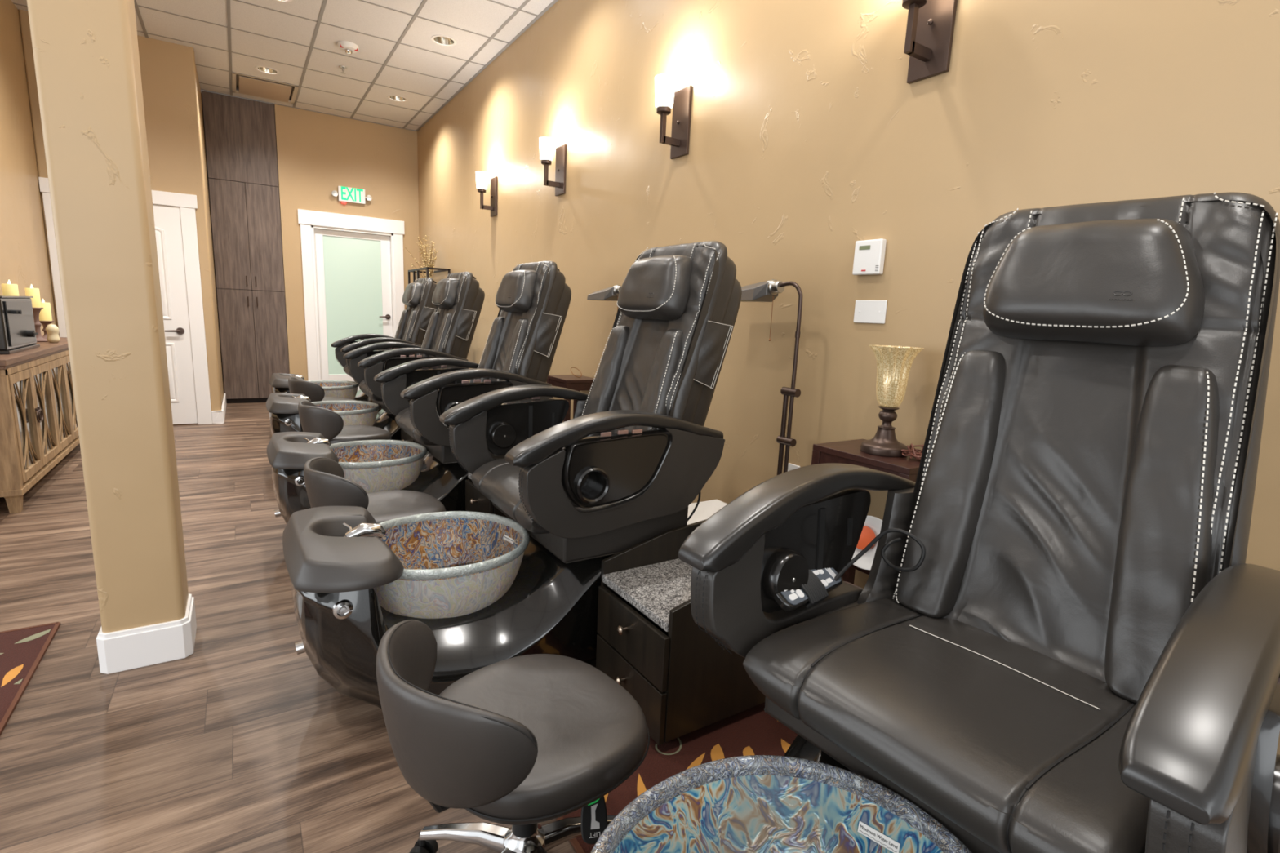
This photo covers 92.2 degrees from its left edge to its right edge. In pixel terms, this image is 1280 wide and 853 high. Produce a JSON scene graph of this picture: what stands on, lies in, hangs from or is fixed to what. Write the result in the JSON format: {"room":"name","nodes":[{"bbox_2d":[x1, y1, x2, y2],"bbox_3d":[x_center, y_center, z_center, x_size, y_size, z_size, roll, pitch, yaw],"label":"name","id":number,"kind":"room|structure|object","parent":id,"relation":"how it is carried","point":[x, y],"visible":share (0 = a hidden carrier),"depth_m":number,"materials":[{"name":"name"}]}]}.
{"room":"salon","nodes":[
{"label":"salon","id":0,"kind":"room"},
{"bbox_2d":[0,0,56,336],"bbox_3d":[-4.321,-1.450,3.968,0.120,3.571,3.300,-4,12,-32],"label":"wall","id":1,"kind":"structure","parent":0,"point":[24,253],"depth_m":4.75,"materials":[{"name":"beige paint"}]},
{"bbox_2d":[26,0,188,632],"bbox_3d":[-1.674,-0.910,1.903,0.223,3.471,0.225,-4,12,-32],"label":"column","id":2,"kind":"structure","parent":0,"point":[86,58],"depth_m":1.91,"materials":[{"name":"beige paint"}]},
{"bbox_2d":[96,593,196,674],"bbox_3d":[-1.747,0.728,2.197,0.253,0.140,0.255,-4,12,-32],"label":"baseboard","id":3,"kind":"structure","parent":2,"relation":"attached to","point":[125,650],"depth_m":2.10,"materials":[{"name":"white paint"}]},
{"bbox_2d":[17,8,226,425],"bbox_3d":[-5.109,-1.914,6.354,1.172,3.571,1.888,-4,12,-32],"label":"wall","id":4,"kind":"structure","parent":0,"point":[171,91],"depth_m":5.63,"materials":[{"name":"beige paint"}]},
{"bbox_2d":[38,177,212,424],"bbox_3d":[-4.668,-1.067,5.685,1.085,2.180,0.026,-4,12,-32],"label":"trim","id":5,"kind":"structure","parent":4,"relation":"attached to","point":[187,203],"depth_m":5.83,"materials":[{"name":"white paint"}]},
{"bbox_2d":[152,204,197,424],"bbox_3d":[-4.670,-1.007,5.672,0.836,2.043,0.064,-4,12,-32],"label":"door","id":6,"kind":"structure","parent":4,"relation":"in","point":[167,223],"depth_m":5.86,"materials":[{"name":"white paint"}]},
{"bbox_2d":[11,0,558,131],"bbox_3d":[-3.254,-2.703,1.115,8.109,0.206,12.458,-4,12,-32],"label":"ceiling","id":7,"kind":"structure","parent":0,"point":[397,54],"depth_m":5.37,"materials":[{"name":"tile"}]},
{"bbox_2d":[231,71,298,103],"bbox_3d":[-4.024,-3.649,6.607,0.596,0.072,0.716,-4,12,-32],"label":"ceiling vent","id":8,"kind":"object","parent":7,"relation":"in","point":[246,84],"visible":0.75,"depth_m":6.58,"materials":[{"name":"beige"}]},
{"bbox_2d":[254,66,279,74],"bbox_3d":[-3.667,-3.559,6.059,0.206,0.105,0.206,-4,12,-32],"label":"recessed light","id":9,"kind":"object","parent":7,"relation":"in","point":[265,69],"visible":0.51,"depth_m":6.12,"materials":[{"name":"white paint"}]},
{"bbox_2d":[275,0,293,2],"bbox_3d":[-2.682,-3.244,4.550,0.206,0.105,0.206,-4,12,-32],"label":"recessed light","id":10,"kind":"object","parent":7,"relation":"in","point":[284,1],"visible":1,"depth_m":4.64,"materials":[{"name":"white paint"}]},
{"bbox_2d":[338,65,346,74],"bbox_3d":[-2.848,-3.420,5.913,0.072,0.055,0.072,-4,12,-32],"label":"sprinkler","id":11,"kind":"object","parent":7,"relation":"attached to","point":[342,67],"visible":1,"depth_m":5.90,"materials":[{"name":"silver metal"}]},
{"bbox_2d":[337,40,358,54],"bbox_3d":[-2.560,-3.304,5.404,0.170,0.078,0.170,-4,12,-32],"label":"smoke detector","id":12,"kind":"object","parent":7,"relation":"attached to","point":[349,47],"visible":1,"depth_m":5.36,"materials":[{"name":"white plastic"}]},
{"bbox_2d":[387,94,408,102],"bbox_3d":[-2.641,-3.631,6.713,0.206,0.105,0.206,-4,12,-32],"label":"recessed light","id":13,"kind":"object","parent":7,"relation":"in","point":[393,97],"visible":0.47,"depth_m":6.78,"materials":[{"name":"white paint"}]},
{"bbox_2d":[431,35,456,45],"bbox_3d":[-1.657,-3.316,5.205,0.206,0.105,0.206,-4,12,-32],"label":"recessed light","id":14,"kind":"object","parent":7,"relation":"in","point":[443,40],"visible":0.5,"depth_m":5.27,"materials":[{"name":"white paint"}]},
{"bbox_2d":[0,401,576,852],"bbox_3d":[-3.395,0.830,1.755,8.074,0.050,12.266,-4,12,-32],"label":"floor","id":15,"kind":"structure","parent":0,"point":[237,744],"depth_m":1.87,"materials":[{"name":"brown wood"}]},
{"bbox_2d":[0,622,60,735],"bbox_3d":[-2.299,0.972,1.061,1.567,0.010,2.091,-4,12,-32],"label":"entry rug","id":16,"kind":"object","parent":15,"relation":"on","point":[22,651],"visible":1,"depth_m":2.10,"materials":[{"name":"red fabric"}]},
{"bbox_2d":[0,337,79,513],"bbox_3d":[-4.176,-0.122,4.273,0.289,0.865,2.270,-4,12,-32],"label":"sideboard","id":17,"kind":"object","parent":15,"relation":"on","point":[38,424],"visible":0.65,"depth_m":3.76,"materials":[{"name":"brown wood"}]},
{"bbox_2d":[0,294,39,354],"bbox_3d":[-3.940,-0.641,3.816,0.243,0.335,0.680,-4,12,-32],"label":"metal box","id":18,"kind":"object","parent":17,"relation":"on","point":[18,333],"visible":1,"depth_m":3.76,"materials":[{"name":"grey metal"}]},
{"bbox_2d":[32,307,48,342],"bbox_3d":[-4.483,-0.758,4.577,0.137,0.249,0.137,-4,12,-32],"label":"candle holder","id":19,"kind":"object","parent":17,"relation":"on","point":[36,311],"visible":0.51,"depth_m":4.57,"materials":[{"name":"brown wood"}]},
{"bbox_2d":[24,284,41,307],"bbox_3d":[-4.474,-0.963,4.540,0.076,0.168,0.076,-4,12,-32],"label":"pillar candle","id":20,"kind":"object","parent":19,"relation":"on","point":[36,300],"visible":0.84,"depth_m":4.52,"materials":[{"name":"yellow wax"}]},
{"bbox_2d":[39,320,53,338],"bbox_3d":[-4.631,-0.753,4.809,0.137,0.144,0.137,-4,12,-32],"label":"candle holder","id":21,"kind":"object","parent":17,"relation":"on","point":[45,323],"visible":0.51,"depth_m":4.79,"materials":[{"name":"brown wood"}]},
{"bbox_2d":[39,298,52,320],"bbox_3d":[-4.624,-0.906,4.782,0.076,0.168,0.076,-4,12,-32],"label":"pillar candle","id":22,"kind":"object","parent":21,"relation":"on","point":[45,314],"visible":0.84,"depth_m":4.76,"materials":[{"name":"yellow wax"}]},
{"bbox_2d":[45,324,60,342],"bbox_3d":[-4.318,-0.684,4.531,0.072,0.135,0.072,-4,12,-32],"label":"ornament","id":23,"kind":"object","parent":17,"relation":"on","point":[52,330],"visible":1,"depth_m":4.51,"materials":[{"name":"beige ceramic"}]},
{"bbox_3d":[-4.197,-0.677,4.138,0.137,0.269,0.137,-4,12,-32],"label":"candle holder","id":24,"kind":"object","parent":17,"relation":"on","visible":0},
{"bbox_2d":[1,280,18,295],"bbox_3d":[-4.188,-0.892,4.099,0.076,0.168,0.076,-4,12,-32],"label":"pillar candle","id":25,"kind":"object","parent":24,"relation":"on","point":[9,289],"visible":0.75,"depth_m":4.07,"materials":[{"name":"yellow wax"}]},
{"bbox_2d":[201,90,289,403],"bbox_3d":[-4.702,-2.030,7.409,0.687,3.463,0.507,-4,12,-32],"label":"tall cabinet","id":26,"kind":"object","parent":15,"relation":"on","point":[240,133],"visible":0.91,"depth_m":7.19,"materials":[{"name":"brown wood"}]},
{"bbox_2d":[288,377,356,402],"bbox_3d":[-2.660,-0.107,5.249,0.518,0.622,0.560,11,13,40],"label":"stool","id":27,"kind":"object","parent":15,"relation":"on","point":[313,391],"visible":0.3,"depth_m":4.98,"materials":[{"name":"black leather"}]},
{"bbox_2d":[297,400,391,444],"bbox_3d":[-1.906,0.144,4.036,0.560,0.622,0.518,-7,14,-44],"label":"stool","id":28,"kind":"object","parent":15,"relation":"on","point":[313,419],"visible":0.48,"depth_m":3.80,"materials":[{"name":"black leather"}]},
{"bbox_2d":[269,277,436,412],"bbox_3d":[-2.724,-0.700,5.972,1.519,1.533,0.846,-4,12,-32],"label":"chair","id":29,"kind":"object","parent":15,"relation":"on","point":[415,320],"visible":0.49,"depth_m":5.96,"materials":[{"name":"black leather"}]},
{"bbox_2d":[289,374,304,379],"bbox_3d":[-3.192,-0.437,5.736,0.123,0.094,0.072,-4,12,-32],"label":"faucet","id":30,"kind":"object","parent":29,"relation":"on","point":[301,376],"depth_m":5.72,"materials":[{"name":"silver metal"}]},
{"bbox_2d":[306,380,359,399],"bbox_3d":[-2.990,-0.303,5.882,0.576,0.221,0.558,-4,12,-32],"label":"bowl","id":31,"kind":"object","parent":29,"relation":"on","point":[340,388],"depth_m":5.84,"materials":[{"name":"grey ceramic"}]},
{"bbox_2d":[343,364,353,377],"bbox_3d":[-2.604,-0.557,6.081,0.527,0.140,0.610,-4,12,-32],"label":"seat cushion","id":32,"kind":"object","parent":29,"relation":"on","point":[346,368],"depth_m":5.98,"materials":[{"name":"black leather"}]},
{"bbox_2d":[400,277,433,342],"bbox_3d":[-2.305,-1.004,6.183,0.352,0.973,0.594,-4,12,-32],"label":"cushion","id":33,"kind":"object","parent":29,"relation":"on","point":[417,296],"depth_m":5.98,"materials":[{"name":"black leather"}]},
{"bbox_2d":[303,457,445,524],"bbox_3d":[-1.077,0.443,2.579,0.560,0.622,0.517,-5,13,-36],"label":"stool","id":34,"kind":"object","parent":15,"relation":"on","point":[326,483],"visible":0.42,"depth_m":2.45,"materials":[{"name":"black leather"}]},
{"bbox_2d":[266,271,484,440],"bbox_3d":[-2.005,-0.446,4.737,1.519,1.533,0.846,-4,12,-32],"label":"chair","id":35,"kind":"object","parent":15,"relation":"on","point":[458,298],"visible":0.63,"depth_m":4.72,"materials":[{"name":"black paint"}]},
{"bbox_2d":[291,395,311,401],"bbox_3d":[-2.473,-0.183,4.501,0.123,0.094,0.072,-4,12,-32],"label":"faucet","id":36,"kind":"object","parent":35,"relation":"on","point":[308,398],"depth_m":4.48,"materials":[{"name":"silver metal"}]},
{"bbox_2d":[311,400,379,426],"bbox_3d":[-2.271,-0.049,4.646,0.576,0.221,0.558,-4,12,-32],"label":"bowl","id":37,"kind":"object","parent":35,"relation":"on","point":[352,412],"depth_m":4.71,"materials":[{"name":"ceramic"}]},
{"bbox_2d":[359,379,382,401],"bbox_3d":[-1.885,-0.303,4.846,0.527,0.140,0.610,-4,12,-32],"label":"seat cushion","id":38,"kind":"object","parent":35,"relation":"on","point":[362,386],"depth_m":4.61,"materials":[{"name":"black leather"}]},
{"bbox_2d":[428,271,472,356],"bbox_3d":[-1.585,-0.750,4.948,0.352,0.973,0.594,-4,12,-32],"label":"cushion","id":39,"kind":"object","parent":35,"relation":"on","point":[451,326],"depth_m":4.75,"materials":[{"name":"black leather"}]},
{"bbox_2d":[400,428,417,443],"bbox_3d":[-1.430,0.130,4.453,0.550,0.524,0.402,-4,12,-32],"label":"cart","id":40,"kind":"object","parent":15,"relation":"on","point":[405,436],"visible":0.02,"depth_m":4.32,"materials":[{"name":"brown wood"}]},
{"bbox_2d":[266,260,571,524],"bbox_3d":[-1.170,-0.163,3.370,1.519,1.533,0.846,-4,12,-32],"label":"chair","id":41,"kind":"object","parent":15,"relation":"on","point":[533,300],"visible":0.65,"depth_m":3.33,"materials":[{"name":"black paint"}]},
{"bbox_2d":[303,437,331,447],"bbox_3d":[-1.638,0.099,3.134,0.123,0.094,0.072,-4,12,-32],"label":"faucet","id":42,"kind":"object","parent":41,"relation":"on","point":[317,440],"depth_m":3.11,"materials":[{"name":"silver metal"}]},
{"bbox_2d":[328,440,426,493],"bbox_3d":[-1.436,0.234,3.279,0.576,0.221,0.558,-4,12,-32],"label":"bowl","id":43,"kind":"object","parent":41,"relation":"on","point":[375,465],"depth_m":3.22,"materials":[{"name":"ceramic"}]},
{"bbox_2d":[395,407,448,445],"bbox_3d":[-1.049,-0.020,3.479,0.527,0.140,0.610,-4,12,-32],"label":"seat cushion","id":44,"kind":"object","parent":41,"relation":"on","point":[402,420],"depth_m":3.31,"materials":[{"name":"black leather"}]},
{"bbox_2d":[488,260,557,381],"bbox_3d":[-0.750,-0.467,3.581,0.352,0.973,0.594,-4,12,-32],"label":"cushion","id":45,"kind":"object","parent":41,"relation":"on","point":[523,335],"depth_m":3.39,"materials":[{"name":"black leather"}]},
{"bbox_2d":[408,266,450,284],"bbox_3d":[-2.548,-1.036,7.455,0.262,1.680,0.922,-4,12,-32],"label":"rack","id":46,"kind":"object","parent":15,"relation":"on","point":[437,269],"visible":0.2,"depth_m":7.23,"materials":[{"name":"black metal"}]},
{"bbox_2d":[403,235,437,279],"bbox_3d":[-2.538,-1.782,7.302,0.364,0.968,0.333,7,11,22],"label":"plant","id":47,"kind":"object","parent":46,"relation":"on","point":[428,263],"visible":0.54,"depth_m":7.26,"materials":[{"name":"brown plant"}]},
{"bbox_2d":[465,454,508,518],"bbox_3d":[-0.607,0.394,3.191,0.550,0.524,0.402,-4,12,-32],"label":"cart","id":48,"kind":"object","parent":15,"relation":"on","point":[475,501],"visible":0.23,"depth_m":3.05,"materials":[{"name":"brown wood"}]},
{"bbox_2d":[282,240,742,709],"bbox_3d":[-0.404,0.083,2.188,1.519,1.533,0.846,-4,12,-32],"label":"chair","id":49,"kind":"object","parent":15,"relation":"on","point":[635,451],"visible":0.98,"depth_m":2.03,"materials":[{"name":"black leather"}]},
{"bbox_2d":[342,522,386,538],"bbox_3d":[-0.872,0.346,1.952,0.123,0.094,0.072,-4,12,-32],"label":"faucet","id":50,"kind":"object","parent":49,"relation":"on","point":[362,530],"depth_m":1.93,"materials":[{"name":"silver metal"}]},
{"bbox_2d":[373,511,529,618],"bbox_3d":[-0.670,0.480,2.097,0.576,0.221,0.558,-4,12,-32],"label":"bowl","id":51,"kind":"object","parent":49,"relation":"on","point":[456,564],"depth_m":2.03,"materials":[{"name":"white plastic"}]},
{"bbox_2d":[471,458,577,533],"bbox_3d":[-0.284,0.226,2.296,0.527,0.140,0.610,-4,12,-32],"label":"seat cushion","id":52,"kind":"object","parent":49,"relation":"on","point":[497,480],"depth_m":2.16,"materials":[{"name":"black leather"}]},
{"bbox_2d":[603,240,727,434],"bbox_3d":[0.016,-0.221,2.398,0.352,0.973,0.594,-4,12,-32],"label":"cushion","id":53,"kind":"object","parent":49,"relation":"on","point":[664,353],"depth_m":2.22,"materials":[{"name":"black leather"}]},
{"bbox_2d":[376,619,649,852],"bbox_3d":[-0.237,0.713,1.286,0.560,0.622,0.518,-6,13,-40],"label":"stool","id":54,"kind":"object","parent":15,"relation":"on","point":[522,742],"visible":0.95,"depth_m":1.18,"materials":[{"name":"leather"}]},
{"bbox_2d":[546,374,595,422],"bbox_3d":[-0.485,0.056,4.351,0.250,0.810,0.320,-4,12,-32],"label":"side table","id":55,"kind":"object","parent":15,"relation":"on","point":[583,383],"visible":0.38,"depth_m":4.17,"materials":[{"name":"brown wood"}]},
{"bbox_2d":[570,366,582,377],"bbox_3d":[-0.445,-0.378,4.286,0.076,0.066,0.105,-4,12,-32],"label":"ring","id":56,"kind":"object","parent":55,"relation":"on","point":[572,366],"visible":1,"depth_m":4.29,"materials":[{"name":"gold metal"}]},
{"bbox_2d":[586,284,621,311],"bbox_3d":[-0.171,-0.150,3.827,0.220,1.429,0.530,-4,12,-32],"label":"floor lamp","id":57,"kind":"object","parent":15,"relation":"on","point":[610,294],"visible":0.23,"depth_m":3.73,"materials":[{"name":"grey metal"}]},
{"bbox_2d":[555,702,797,852],"bbox_3d":[0.320,0.925,1.975,1.362,0.010,0.796,-4,12,-32],"label":"rug","id":58,"kind":"object","parent":15,"relation":"on","point":[750,731],"visible":0.06,"depth_m":1.81,"materials":[{"name":"red fabric"}]},
{"bbox_2d":[595,519,765,745],"bbox_3d":[0.164,0.640,2.011,0.550,0.524,0.402,-4,12,-32],"label":"cart","id":59,"kind":"object","parent":58,"relation":"on","point":[650,642],"visible":0.68,"depth_m":1.85,"materials":[{"name":"brown wood"}]},
{"bbox_2d":[811,439,920,584],"bbox_3d":[0.852,0.489,2.271,0.285,0.810,0.400,-4,12,-32],"label":"side table","id":60,"kind":"object","parent":58,"relation":"on","point":[849,451],"visible":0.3,"depth_m":2.16,"materials":[{"name":"brown wood"}]},
{"bbox_2d":[850,564,870,575],"bbox_3d":[0.852,0.485,2.270,0.245,0.018,0.360,-4,12,-32],"label":"shelf","id":61,"kind":"object","parent":60,"relation":"attached to","point":[867,571],"depth_m":2.16,"materials":[{"name":"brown wood"}]},
{"bbox_2d":[852,515,882,569],"bbox_3d":[0.789,0.398,2.127,0.186,0.183,0.053,9,12,32],"label":"plastic tub","id":62,"kind":"object","parent":60,"relation":"on","point":[873,525],"visible":0.44,"depth_m":2.13,"materials":[{"name":"white plastic"}]},
{"bbox_2d":[860,345,924,457],"bbox_3d":[0.874,-0.092,2.158,0.177,0.375,0.177,-4,12,-32],"label":"table lamp","id":63,"kind":"object","parent":60,"relation":"on","point":[894,363],"visible":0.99,"depth_m":2.12,"materials":[{"name":"beige glass"}]},
{"bbox_2d":[901,443,924,459],"bbox_3d":[0.962,0.082,2.107,0.115,0.048,0.082,-4,12,-32],"label":"lamp cord","id":64,"kind":"object","parent":60,"relation":"on","point":[914,453],"visible":0.53,"depth_m":2.10,"materials":[{"name":"brown plastic"}]},
{"bbox_2d":[687,499,728,524],"bbox_3d":[0.337,0.588,2.889,0.376,0.352,0.416,-4,12,-32],"label":"storage bin","id":65,"kind":"object","parent":15,"relation":"on","point":[705,509],"visible":0.16,"depth_m":2.95,"materials":[{"name":"white plastic"}]},
{"bbox_2d":[740,279,802,475],"bbox_3d":[0.529,0.073,2.755,0.220,1.429,0.530,-4,12,-32],"label":"floor lamp","id":66,"kind":"object","parent":15,"relation":"on","point":[768,291],"visible":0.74,"depth_m":2.60,"materials":[{"name":"brown metal"}]},
{"bbox_2d":[590,191,1279,852],"bbox_3d":[0.449,0.348,0.953,1.632,1.544,0.796,-5,13,-38],"label":"chair","id":67,"kind":"object","parent":15,"relation":"on","point":[1082,652],"visible":0.99,"depth_m":1.08,"materials":[{"name":"black leather"}]},
{"bbox_2d":[590,755,972,852],"bbox_3d":[0.198,0.716,0.810,0.580,0.230,0.518,-4,12,-32],"label":"bowl","id":68,"kind":"object","parent":67,"relation":"on","point":[753,803],"depth_m":1.00,"materials":[{"name":"multicoloured plastic"}]},
{"bbox_2d":[771,528,925,612],"bbox_3d":[0.409,0.283,1.277,0.346,0.141,0.142,-1,11,-18],"label":"remote control","id":69,"kind":"object","parent":67,"relation":"attached to","point":[820,582],"visible":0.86,"depth_m":1.26,"materials":[{"name":"black plastic"}]},
{"bbox_2d":[742,596,1150,852],"bbox_3d":[0.568,0.470,1.054,0.534,0.115,0.583,-5,13,-38],"label":"seat cushion","id":70,"kind":"object","parent":67,"relation":"on","point":[1012,732],"depth_m":0.96,"materials":[{"name":"black leather"}]},
{"bbox_2d":[894,191,1279,682],"bbox_3d":[0.860,0.013,1.226,0.424,0.946,0.601,-6,13,-38],"label":"cushion","id":71,"kind":"object","parent":67,"relation":"on","point":[1088,466],"depth_m":1.16,"materials":[{"name":"black leather"}]},
{"bbox_2d":[273,103,419,381],"bbox_3d":[-4.112,-2.140,7.860,2.374,3.571,0.600,-4,12,-32],"label":"wall","id":72,"kind":"structure","parent":0,"point":[317,153],"depth_m":7.58,"materials":[{"name":"beige paint"}]},
{"bbox_2d":[297,208,404,380],"bbox_3d":[-3.676,-1.509,7.968,1.220,2.330,0.148,-4,12,-32],"label":"trim","id":73,"kind":"structure","parent":72,"relation":"attached to","point":[308,220],"depth_m":7.71,"materials":[{"name":"white paint"}]},
{"bbox_2d":[331,186,372,204],"bbox_3d":[-3.579,-2.863,7.655,0.458,0.200,0.062,-4,12,-32],"label":"exit sign","id":74,"kind":"object","parent":72,"relation":"attached to","point":[345,194],"visible":1,"depth_m":7.64,"materials":[{"name":"white plastic"}]},
{"bbox_2d":[313,228,392,391],"bbox_3d":[-3.675,-1.414,7.977,0.886,2.128,0.097,-4,12,-32],"label":"door","id":75,"kind":"structure","parent":72,"relation":"in","point":[353,269],"depth_m":7.91,"materials":[{"name":"white paint"}]},
{"bbox_2d":[417,0,1279,588],"bbox_3d":[-0.245,-1.312,4.213,0.120,3.571,10.066,-4,12,-32],"label":"wall","id":76,"kind":"structure","parent":0,"point":[811,140],"depth_m":2.56,"materials":[{"name":"beige paint"}]},
{"bbox_2d":[475,170,497,217],"bbox_3d":[-1.430,-2.150,5.698,0.179,0.370,0.150,-4,12,-32],"label":"wall sconce","id":77,"kind":"object","parent":76,"relation":"attached to","point":[481,176],"visible":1,"depth_m":5.68,"materials":[{"name":"white glass"}]},
{"bbox_2d":[538,136,566,195],"bbox_3d":[-0.654,-1.902,4.510,0.179,0.370,0.150,-4,12,-32],"label":"wall sconce","id":78,"kind":"object","parent":76,"relation":"attached to","point":[546,144],"visible":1,"depth_m":4.50,"materials":[{"name":"white glass"}]},
{"bbox_2d":[654,73,692,159],"bbox_3d":[0.153,-1.644,3.273,0.179,0.370,0.150,-4,12,-32],"label":"wall sconce","id":79,"kind":"object","parent":76,"relation":"attached to","point":[665,97],"visible":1,"depth_m":3.26,"materials":[{"name":"brown metal"}]},
{"bbox_2d":[787,462,799,471],"bbox_3d":[0.676,0.232,2.781,0.049,0.120,0.072,-4,12,-32],"label":"wall outlet","id":80,"kind":"object","parent":76,"relation":"attached to","point":[790,467],"visible":0.13,"depth_m":2.79,"materials":[{"name":"white plastic"}]},
{"bbox_2d":[852,238,886,275],"bbox_3d":[0.883,-0.652,2.377,0.030,0.130,0.124,-4,12,-32],"label":"thermostat","id":81,"kind":"object","parent":76,"relation":"attached to","point":[869,255],"visible":1,"depth_m":2.36,"materials":[{"name":"white plastic"}]},
{"bbox_2d":[853,300,887,324],"bbox_3d":[0.896,-0.447,2.401,0.008,0.088,0.144,-4,12,-32],"label":"blank wall plate","id":82,"kind":"object","parent":76,"relation":"attached to","point":[865,311],"visible":1,"depth_m":2.40,"materials":[{"name":"white plastic"}]},
{"bbox_2d":[902,0,957,84],"bbox_3d":[0.940,-1.392,2.068,0.179,0.370,0.150,-4,12,-32],"label":"wall sconce","id":83,"kind":"object","parent":76,"relation":"attached to","point":[930,28],"visible":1,"depth_m":2.09,"materials":[{"name":"brown metal"}]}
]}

